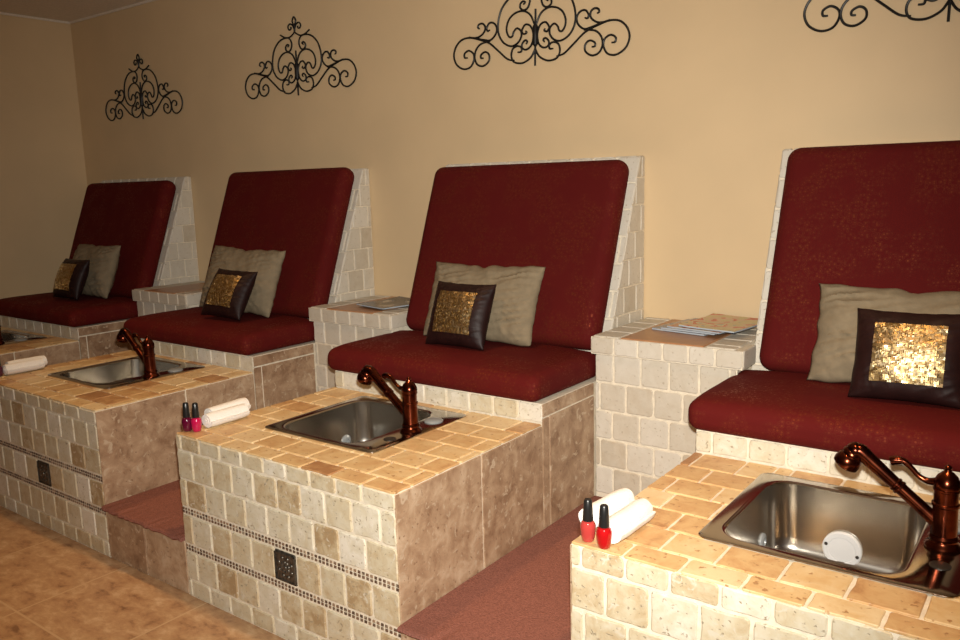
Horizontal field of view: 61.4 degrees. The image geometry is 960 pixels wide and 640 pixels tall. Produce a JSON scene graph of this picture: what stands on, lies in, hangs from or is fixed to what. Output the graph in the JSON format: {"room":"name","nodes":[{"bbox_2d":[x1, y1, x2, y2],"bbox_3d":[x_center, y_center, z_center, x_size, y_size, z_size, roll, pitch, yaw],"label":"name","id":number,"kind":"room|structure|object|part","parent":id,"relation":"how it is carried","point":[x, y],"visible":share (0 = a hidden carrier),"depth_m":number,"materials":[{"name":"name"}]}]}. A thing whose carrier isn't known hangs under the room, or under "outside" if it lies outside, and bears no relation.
{"room":"salon","nodes":[
{"label":"salon","id":0,"kind":"room"},
{"bbox_2d":[0,14,86,298],"bbox_3d":[-4.309,-0.319,3.176,0.100,2.382,5.635,6,12,36],"label":"wall","id":1,"kind":"structure","parent":0,"point":[43,180],"depth_m":5.08,"materials":[{"name":"beige paint"}]},
{"bbox_2d":[0,12,69,23],"bbox_3d":[-4.296,-1.483,2.948,0.010,0.012,5.635,6,12,36],"label":"trim","id":2,"kind":"structure","parent":1,"relation":"attached to","point":[1,13],"depth_m":4.99,"materials":[{"name":"beige paint"}]},
{"bbox_2d":[0,0,145,21],"bbox_3d":[-1.296,-1.248,0.737,7.677,0.100,5.835,6,12,36],"label":"ceiling","id":3,"kind":"structure","parent":0,"point":[62,10],"depth_m":4.76,"materials":[{"name":"beige paint"}]},
{"bbox_2d":[0,506,285,639],"bbox_3d":[-1.231,1.199,1.147,7.677,0.100,5.835,6,12,36],"label":"floor","id":4,"kind":"structure","parent":0,"point":[54,586],"depth_m":2.60,"materials":[{"name":"tile"}]},
{"bbox_2d":[0,176,198,373],"bbox_3d":[-2.438,-0.076,4.466,0.930,1.379,1.438,6,12,36],"label":"station","id":5,"kind":"object","parent":4,"relation":"on","point":[178,261],"visible":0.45,"depth_m":4.51,"materials":[{"name":"beige tile"}]},
{"bbox_2d":[0,330,46,345],"bbox_3d":[-2.612,0.194,4.264,0.481,0.201,0.452,6,12,36],"label":"sink","id":6,"kind":"object","parent":5,"relation":"in","point":[9,336],"visible":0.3,"depth_m":4.38,"materials":[{"name":"silver metal"}]},
{"bbox_2d":[0,325,4,344],"bbox_3d":[-2.535,0.023,4.159,0.244,0.188,0.068,6,12,36],"label":"faucet","id":7,"kind":"object","parent":6,"relation":"attached to","point":[1,338],"visible":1,"depth_m":4.11,"materials":[{"name":"metal"}]},
{"bbox_2d":[1,332,27,340],"bbox_3d":[-2.639,0.200,4.279,0.349,0.187,0.385,6,12,36],"label":"basin","id":8,"kind":"object","parent":6,"relation":"in","point":[7,336],"depth_m":4.46,"materials":[{"name":"silver metal"}]},
{"bbox_2d":[0,292,137,326],"bbox_3d":[-2.356,-0.075,4.599,0.942,0.104,0.430,6,12,36],"label":"seat cushion","id":9,"kind":"object","parent":5,"relation":"on","point":[43,307],"visible":0.83,"depth_m":4.38,"materials":[{"name":"red fabric"}]},
{"bbox_2d":[53,258,89,299],"bbox_3d":[-2.286,-0.230,4.518,0.266,0.214,0.136,6,12,36],"label":"pillow","id":10,"kind":"object","parent":9,"relation":"on","point":[71,277],"visible":1,"depth_m":4.45,"materials":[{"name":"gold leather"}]},
{"bbox_3d":[-2.309,-0.242,4.484,0.166,0.152,0.021,6,-12,36],"label":"sequin panel","id":11,"kind":"part","parent":10,"relation":"part of","materials":[{"name":"gold metal"}]},
{"bbox_2d":[73,244,120,298],"bbox_3d":[-2.224,-0.286,4.645,0.454,0.289,0.169,6,12,37],"label":"pillow","id":12,"kind":"object","parent":9,"relation":"on","point":[104,260],"visible":0.7,"depth_m":4.53,"materials":[{"name":"fabric"}]},
{"bbox_2d":[69,180,175,298],"bbox_3d":[-2.160,-0.486,4.811,0.882,0.661,0.307,6,12,36],"label":"cushion","id":13,"kind":"object","parent":5,"relation":"on","point":[133,216],"visible":0.72,"depth_m":4.64,"materials":[{"name":"red fabric"}]},
{"bbox_2d":[101,479,189,593],"bbox_3d":[-0.843,0.701,3.140,0.477,0.203,1.034,6,12,36],"label":"carpeted step","id":14,"kind":"structure","parent":4,"relation":"on","point":[147,532],"depth_m":2.77,"materials":[{"name":"beige tile"}]},
{"bbox_2d":[132,281,204,315],"bbox_3d":[-1.560,0.202,4.492,0.500,0.776,0.436,6,12,36],"label":"side table","id":15,"kind":"object","parent":4,"relation":"on","point":[164,298],"visible":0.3,"depth_m":4.30,"materials":[{"name":"beige tile"}]},
{"bbox_2d":[0,168,374,556],"bbox_3d":[-1.297,0.035,3.629,0.930,1.379,1.438,6,12,36],"label":"station","id":16,"kind":"object","parent":4,"relation":"on","point":[69,450],"visible":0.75,"depth_m":3.14,"materials":[{"name":"beige tile"}]},
{"bbox_2d":[0,362,2,375],"bbox_3d":[-2.022,0.191,3.390,0.033,0.091,0.033,6,12,36],"label":"nail polish","id":17,"kind":"object","parent":16,"relation":"on","point":[1,367],"visible":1,"depth_m":3.39,"materials":[{"name":"pink"}]},
{"bbox_2d":[2,358,44,374],"bbox_3d":[-1.952,0.199,3.459,0.057,0.047,0.165,6,12,36],"label":"rolled towel","id":18,"kind":"object","parent":16,"relation":"on","point":[33,364],"visible":1,"depth_m":3.44,"materials":[{"name":"white fabric"}]},
{"bbox_2d":[5,355,47,364],"bbox_3d":[-1.974,0.190,3.518,0.058,0.048,0.165,6,12,36],"label":"rolled towel","id":19,"kind":"object","parent":16,"relation":"on","point":[43,357],"visible":0.21,"depth_m":3.52,"materials":[{"name":"white fabric"}]},
{"bbox_2d":[47,356,204,388],"bbox_3d":[-1.495,0.302,3.445,0.481,0.201,0.452,6,12,36],"label":"sink","id":20,"kind":"object","parent":16,"relation":"in","point":[123,372],"visible":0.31,"depth_m":3.53,"materials":[{"name":"silver metal"}]},
{"bbox_2d":[62,359,179,382],"bbox_3d":[-1.522,0.307,3.460,0.349,0.187,0.385,6,12,36],"label":"basin","id":21,"kind":"object","parent":20,"relation":"in","point":[116,371],"depth_m":3.58,"materials":[{"name":"silver metal"}]},
{"bbox_2d":[116,328,159,377],"bbox_3d":[-1.418,0.131,3.340,0.244,0.188,0.068,6,12,36],"label":"faucet","id":22,"kind":"object","parent":20,"relation":"attached to","point":[147,355],"visible":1,"depth_m":3.29,"materials":[{"name":"metal"}]},
{"bbox_3d":[-1.398,0.080,3.315,0.089,0.048,0.018,6,12,36],"label":"lever","id":23,"kind":"part","parent":22,"relation":"part of","materials":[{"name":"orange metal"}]},
{"bbox_3d":[-1.386,0.150,3.319,0.083,0.074,0.029,6,12,36],"label":"spout","id":24,"kind":"part","parent":22,"relation":"part of","materials":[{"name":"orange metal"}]},
{"bbox_2d":[123,307,314,354],"bbox_3d":[-1.215,0.035,3.762,0.942,0.104,0.430,6,12,36],"label":"seat cushion","id":25,"kind":"object","parent":16,"relation":"on","point":[251,334],"visible":0.8,"depth_m":3.56,"materials":[{"name":"red fabric"}]},
{"bbox_2d":[201,268,257,319],"bbox_3d":[-1.139,-0.119,3.663,0.277,0.212,0.149,4,11,31],"label":"pillow","id":26,"kind":"object","parent":25,"relation":"on","point":[229,292],"visible":1,"depth_m":3.61,"materials":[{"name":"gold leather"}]},
{"bbox_3d":[-1.159,-0.136,3.629,0.166,0.151,0.021,7,-17,33],"label":"sequin panel","id":27,"kind":"part","parent":26,"relation":"part of","materials":[{"name":"gold metal"}]},
{"bbox_2d":[199,245,285,317],"bbox_3d":[-1.136,-0.191,3.838,0.540,0.311,0.170,6,12,36],"label":"pillow","id":28,"kind":"object","parent":25,"relation":"on","point":[268,264],"visible":0.7,"depth_m":3.71,"materials":[{"name":"fabric"}]},
{"bbox_2d":[207,167,353,318],"bbox_3d":[-1.013,-0.389,3.972,0.885,0.687,0.316,6,12,36],"label":"cushion","id":29,"kind":"object","parent":16,"relation":"on","point":[301,213],"visible":0.68,"depth_m":3.81,"materials":[{"name":"red fabric"}]},
{"bbox_2d":[309,295,411,391],"bbox_3d":[-0.422,0.312,3.658,0.492,0.776,0.436,6,12,36],"label":"side table","id":30,"kind":"object","parent":4,"relation":"on","point":[336,324],"visible":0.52,"depth_m":3.49,"materials":[{"name":"beige tile"}]},
{"bbox_2d":[176,156,644,639],"bbox_3d":[-0.163,0.144,2.797,0.930,1.379,1.438,6,12,36],"label":"station","id":31,"kind":"object","parent":4,"relation":"on","point":[293,537],"visible":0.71,"depth_m":2.34,"materials":[{"name":"beige tile"}]},
{"bbox_2d":[181,402,191,431],"bbox_3d":[-0.923,0.304,2.542,0.033,0.091,0.033,6,12,36],"label":"nail polish","id":32,"kind":"object","parent":31,"relation":"on","point":[186,420],"visible":0.99,"depth_m":2.53,"materials":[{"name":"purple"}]},
{"bbox_2d":[191,402,201,431],"bbox_3d":[-0.891,0.304,2.536,0.033,0.091,0.033,6,12,36],"label":"nail polish","id":33,"kind":"object","parent":31,"relation":"on","point":[196,421],"visible":1,"depth_m":2.53,"materials":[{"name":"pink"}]},
{"bbox_2d":[202,404,249,427],"bbox_3d":[-0.824,0.310,2.626,0.056,0.046,0.160,5,12,35],"label":"rolled towel","id":34,"kind":"object","parent":31,"relation":"on","point":[215,418],"visible":1,"depth_m":2.60,"materials":[{"name":"white fabric"}]},
{"bbox_2d":[204,398,250,413],"bbox_3d":[-0.839,0.298,2.692,0.059,0.048,0.160,5,11,33],"label":"rolled towel","id":35,"kind":"object","parent":31,"relation":"on","point":[240,400],"visible":0.29,"depth_m":2.68,"materials":[{"name":"white fabric"}]},
{"bbox_2d":[265,396,465,452],"bbox_3d":[-0.361,0.411,2.613,0.481,0.201,0.452,6,12,36],"label":"sink","id":36,"kind":"object","parent":31,"relation":"in","point":[367,424],"visible":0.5,"depth_m":2.73,"materials":[{"name":"silver metal"}]},
{"bbox_2d":[285,401,430,442],"bbox_3d":[-0.388,0.417,2.628,0.349,0.187,0.385,6,12,36],"label":"basin","id":37,"kind":"object","parent":36,"relation":"in","point":[349,421],"depth_m":2.79,"materials":[{"name":"silver metal"}]},
{"bbox_2d":[357,365,421,433],"bbox_3d":[-0.284,0.240,2.508,0.244,0.188,0.068,6,12,36],"label":"faucet","id":38,"kind":"object","parent":36,"relation":"attached to","point":[408,408],"visible":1,"depth_m":2.46,"materials":[{"name":"metal"}]},
{"bbox_3d":[-0.264,0.189,2.483,0.089,0.048,0.018,6,12,36],"label":"lever","id":39,"kind":"part","parent":38,"relation":"part of","materials":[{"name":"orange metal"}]},
{"bbox_3d":[-0.252,0.259,2.487,0.083,0.074,0.029,6,12,36],"label":"spout","id":40,"kind":"part","parent":38,"relation":"part of","materials":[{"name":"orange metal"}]},
{"bbox_2d":[328,330,595,401],"bbox_3d":[-0.081,0.145,2.930,0.942,0.104,0.430,6,12,36],"label":"seat cushion","id":41,"kind":"object","parent":31,"relation":"on","point":[535,372],"visible":0.88,"depth_m":2.74,"materials":[{"name":"red fabric"}]},
{"bbox_2d":[425,281,496,350],"bbox_3d":[-0.073,-0.019,2.905,0.266,0.223,0.134,5,12,35],"label":"pillow","id":42,"kind":"object","parent":41,"relation":"on","point":[460,314],"visible":1,"depth_m":2.85,"materials":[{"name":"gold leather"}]},
{"bbox_3d":[-0.096,-0.030,2.871,0.166,0.155,0.020,6,-10,36],"label":"sequin panel","id":43,"kind":"part","parent":42,"relation":"part of","materials":[{"name":"gold metal"}]},
{"bbox_2d":[423,261,545,345],"bbox_3d":[0.004,-0.066,3.009,0.506,0.278,0.163,5,12,35],"label":"pillow","id":44,"kind":"object","parent":41,"relation":"on","point":[512,317],"visible":0.64,"depth_m":2.89,"materials":[{"name":"fabric"}]},
{"bbox_2d":[406,160,628,349],"bbox_3d":[0.118,-0.269,3.140,0.890,0.667,0.309,6,12,36],"label":"cushion","id":45,"kind":"object","parent":31,"relation":"on","point":[564,218],"visible":0.8,"depth_m":3.01,"materials":[{"name":"red fabric"}]},
{"bbox_2d":[397,496,602,639],"bbox_3d":[0.295,0.811,2.304,0.488,0.203,1.034,6,12,36],"label":"carpeted step","id":46,"kind":"structure","parent":4,"relation":"on","point":[524,594],"depth_m":2.14,"materials":[{"name":"red carpet"}]},
{"bbox_2d":[591,317,757,496],"bbox_3d":[0.723,0.423,2.818,0.519,0.776,0.436,6,12,36],"label":"side table","id":47,"kind":"object","parent":4,"relation":"on","point":[647,379],"visible":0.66,"depth_m":2.67,"materials":[{"name":"beige tile"}]},
{"bbox_2d":[652,319,707,335],"bbox_3d":[0.752,0.025,2.817,0.235,0.006,0.205,-10,13,-43],"label":"magazine","id":48,"kind":"object","parent":47,"relation":"on","point":[656,327],"visible":0.23,"depth_m":2.76,"materials":[{"name":"grey paper"}]},
{"bbox_2d":[660,318,716,334],"bbox_3d":[0.776,0.021,2.794,0.205,0.006,0.235,8,13,44],"label":"magazine","id":49,"kind":"object","parent":48,"relation":"on","point":[662,327],"visible":0.19,"depth_m":2.73,"materials":[{"name":"grey paper"}]},
{"bbox_2d":[667,317,725,333],"bbox_3d":[0.795,0.018,2.773,0.235,0.006,0.205,-10,13,-41],"label":"magazine","id":50,"kind":"object","parent":49,"relation":"on","point":[676,326],"visible":0.21,"depth_m":2.71,"materials":[{"name":"grey paper"}]},
{"bbox_2d":[678,313,757,332],"bbox_3d":[0.827,0.009,2.749,0.235,0.016,0.205,-11,13,-44],"label":"magazine","id":51,"kind":"object","parent":50,"relation":"on","point":[714,321],"visible":0.94,"depth_m":2.74,"materials":[{"name":"grey paper"}]},
{"bbox_2d":[570,148,959,639],"bbox_3d":[0.980,0.254,1.958,0.930,1.379,1.438,6,12,36],"label":"station","id":52,"kind":"object","parent":4,"relation":"on","point":[664,580],"visible":0.47,"depth_m":1.61,"materials":[{"name":"beige tile"}]},
{"bbox_2d":[580,498,595,541],"bbox_3d":[0.225,0.417,1.687,0.033,0.091,0.033,6,12,36],"label":"nail polish","id":53,"kind":"object","parent":52,"relation":"on","point":[587,525],"visible":1,"depth_m":1.68,"materials":[{"name":"red glass"}]},
{"bbox_2d":[596,504,611,548],"bbox_3d":[0.254,0.421,1.654,0.033,0.091,0.033,6,12,36],"label":"nail polish","id":54,"kind":"object","parent":52,"relation":"on","point":[603,531],"visible":1,"depth_m":1.64,"materials":[{"name":"red glass"}]},
{"bbox_2d":[578,488,634,527],"bbox_3d":[0.286,0.418,1.798,0.058,0.048,0.165,7,13,42],"label":"rolled towel","id":55,"kind":"object","parent":52,"relation":"on","point":[616,500],"visible":0.62,"depth_m":1.79,"materials":[{"name":"white fabric"}]},
{"bbox_2d":[609,498,655,543],"bbox_3d":[0.316,0.428,1.725,0.060,0.051,0.165,6,12,38],"label":"rolled towel","id":56,"kind":"object","parent":52,"relation":"on","point":[623,523],"visible":0.88,"depth_m":1.70,"materials":[{"name":"white fabric"}]},
{"bbox_2d":[688,370,959,471],"bbox_3d":[1.063,0.255,2.091,0.942,0.104,0.430,6,12,36],"label":"seat cushion","id":57,"kind":"object","parent":52,"relation":"on","point":[775,406],"visible":0.88,"depth_m":2.04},
{"bbox_2d":[806,283,959,382],"bbox_3d":[1.161,0.050,2.163,0.522,0.268,0.162,6,12,37],"label":"pillow","id":58,"kind":"object","parent":57,"relation":"on","point":[833,353],"visible":0.52,"depth_m":2.22,"materials":[{"name":"fabric"}]},
{"bbox_2d":[847,308,959,408],"bbox_3d":[1.089,0.093,2.053,0.266,0.222,0.133,5,11,32],"label":"pillow","id":59,"kind":"object","parent":57,"relation":"on","point":[904,356],"visible":1,"depth_m":2.02,"materials":[{"name":"gold leather"}]},
{"bbox_3d":[1.068,0.083,2.018,0.166,0.155,0.021,5,-11,33],"label":"sequin panel","id":60,"kind":"part","parent":59,"relation":"part of","materials":[{"name":"gold metal"}]},
{"bbox_2d":[698,473,959,597],"bbox_3d":[0.783,0.526,1.752,0.481,0.201,0.452,6,12,36],"label":"sink","id":61,"kind":"object","parent":52,"relation":"in","point":[875,536],"visible":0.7,"depth_m":1.88,"materials":[{"name":"silver metal"}]},
{"bbox_2d":[726,484,925,572],"bbox_3d":[0.755,0.531,1.767,0.349,0.187,0.385,6,12,36],"label":"basin","id":62,"kind":"object","parent":61,"relation":"in","point":[857,531],"depth_m":1.90,"materials":[{"name":"silver metal"}]},
{"bbox_2d":[834,442,959,553],"bbox_3d":[0.852,0.354,1.652,0.244,0.188,0.068,6,12,36],"label":"faucet","id":63,"kind":"object","parent":61,"relation":"attached to","point":[942,517],"visible":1,"depth_m":1.61,"materials":[{"name":"metal"}]},
{"bbox_3d":[0.872,0.303,1.627,0.089,0.048,0.018,6,12,36],"label":"lever","id":64,"kind":"part","parent":63,"relation":"part of","materials":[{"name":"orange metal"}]},
{"bbox_3d":[0.884,0.372,1.631,0.083,0.074,0.029,6,12,36],"label":"spout","id":65,"kind":"part","parent":63,"relation":"part of","materials":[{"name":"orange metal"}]},
{"bbox_2d":[759,140,959,373],"bbox_3d":[1.277,-0.164,2.292,0.870,0.679,0.313,6,12,36],"label":"cushion","id":66,"kind":"object","parent":52,"relation":"on","point":[869,215],"visible":0.78,"depth_m":2.38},
{"bbox_2d":[181,417,191,431],"bbox_3d":[-0.923,0.326,2.546,0.033,0.046,0.033,6,12,36],"label":"bottle","id":67,"kind":"object","parent":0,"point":[186,421],"depth_m":2.53,"materials":[{"name":"purple"}]},
{"bbox_2d":[191,417,201,431],"bbox_3d":[-0.891,0.326,2.540,0.033,0.046,0.033,6,12,36],"label":"bottle","id":68,"kind":"object","parent":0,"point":[196,422],"depth_m":2.53,"materials":[{"name":"pink glass"}]},
{"bbox_2d":[70,0,959,319],"bbox_3d":[0.440,-0.450,3.208,7.677,2.382,0.100,6,12,36],"label":"wall","id":69,"kind":"structure","parent":0,"point":[712,94],"depth_m":3.21,"materials":[{"name":"beige paint"}]},
{"bbox_2d":[69,0,156,23],"bbox_3d":[0.381,-1.610,2.966,7.467,0.012,0.010,6,12,36],"label":"trim","id":70,"kind":"structure","parent":69,"relation":"attached to","point":[146,1],"depth_m":4.86,"materials":[{"name":"beige paint"}]},
{"bbox_2d":[105,54,182,120],"bbox_3d":[-2.024,-1.390,4.815,0.827,0.382,0.023,6,12,36],"label":"scroll","id":71,"kind":"object","parent":69,"relation":"attached to","point":[140,88],"visible":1,"depth_m":4.81,"materials":[{"name":"black metal"}]},
{"bbox_2d":[245,16,356,98],"bbox_3d":[-0.909,-1.304,3.993,0.824,0.376,0.023,6,12,36],"label":"scroll","id":72,"kind":"object","parent":69,"relation":"attached to","point":[296,65],"visible":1,"depth_m":3.99,"materials":[{"name":"black metal"}]},
{"bbox_2d":[453,0,630,69],"bbox_3d":[0.215,-1.192,3.169,0.834,0.401,0.023,7,13,36],"label":"scroll","id":73,"kind":"object","parent":69,"relation":"attached to","point":[535,29],"visible":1,"depth_m":3.17,"materials":[{"name":"black metal"}]},
{"bbox_2d":[803,0,959,31],"bbox_3d":[1.364,-1.057,2.330,0.831,0.391,0.023,7,13,36],"label":"scroll","id":74,"kind":"object","parent":69,"relation":"attached to","point":[949,3],"visible":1,"depth_m":2.48,"materials":[{"name":"black metal"}]},
{"bbox_2d":[580,520,595,541],"bbox_3d":[0.226,0.439,1.691,0.033,0.046,0.033,6,12,36],"label":"bottle","id":75,"kind":"object","parent":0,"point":[587,527],"depth_m":1.68,"materials":[{"name":"red glass"}]},
{"bbox_2d":[596,526,611,548],"bbox_3d":[0.255,0.444,1.658,0.033,0.046,0.033,6,12,36],"label":"bottle","id":76,"kind":"object","parent":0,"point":[603,533],"depth_m":1.65,"materials":[{"name":"red glass"}]},
{"bbox_3d":[-0.385,-0.073,3.577,0.235,0.006,0.205,-8,11,-33],"label":"magazine","id":77,"kind":"object","parent":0,"visible":0},
{"bbox_2d":[356,296,409,309],"bbox_3d":[-0.386,-0.076,3.533,0.235,0.014,0.205,-10,13,-41],"label":"magazine","id":78,"kind":"object","parent":77,"relation":"on","point":[399,301],"visible":0.82,"depth_m":3.52,"materials":[{"name":"grey paper"}]}
]}

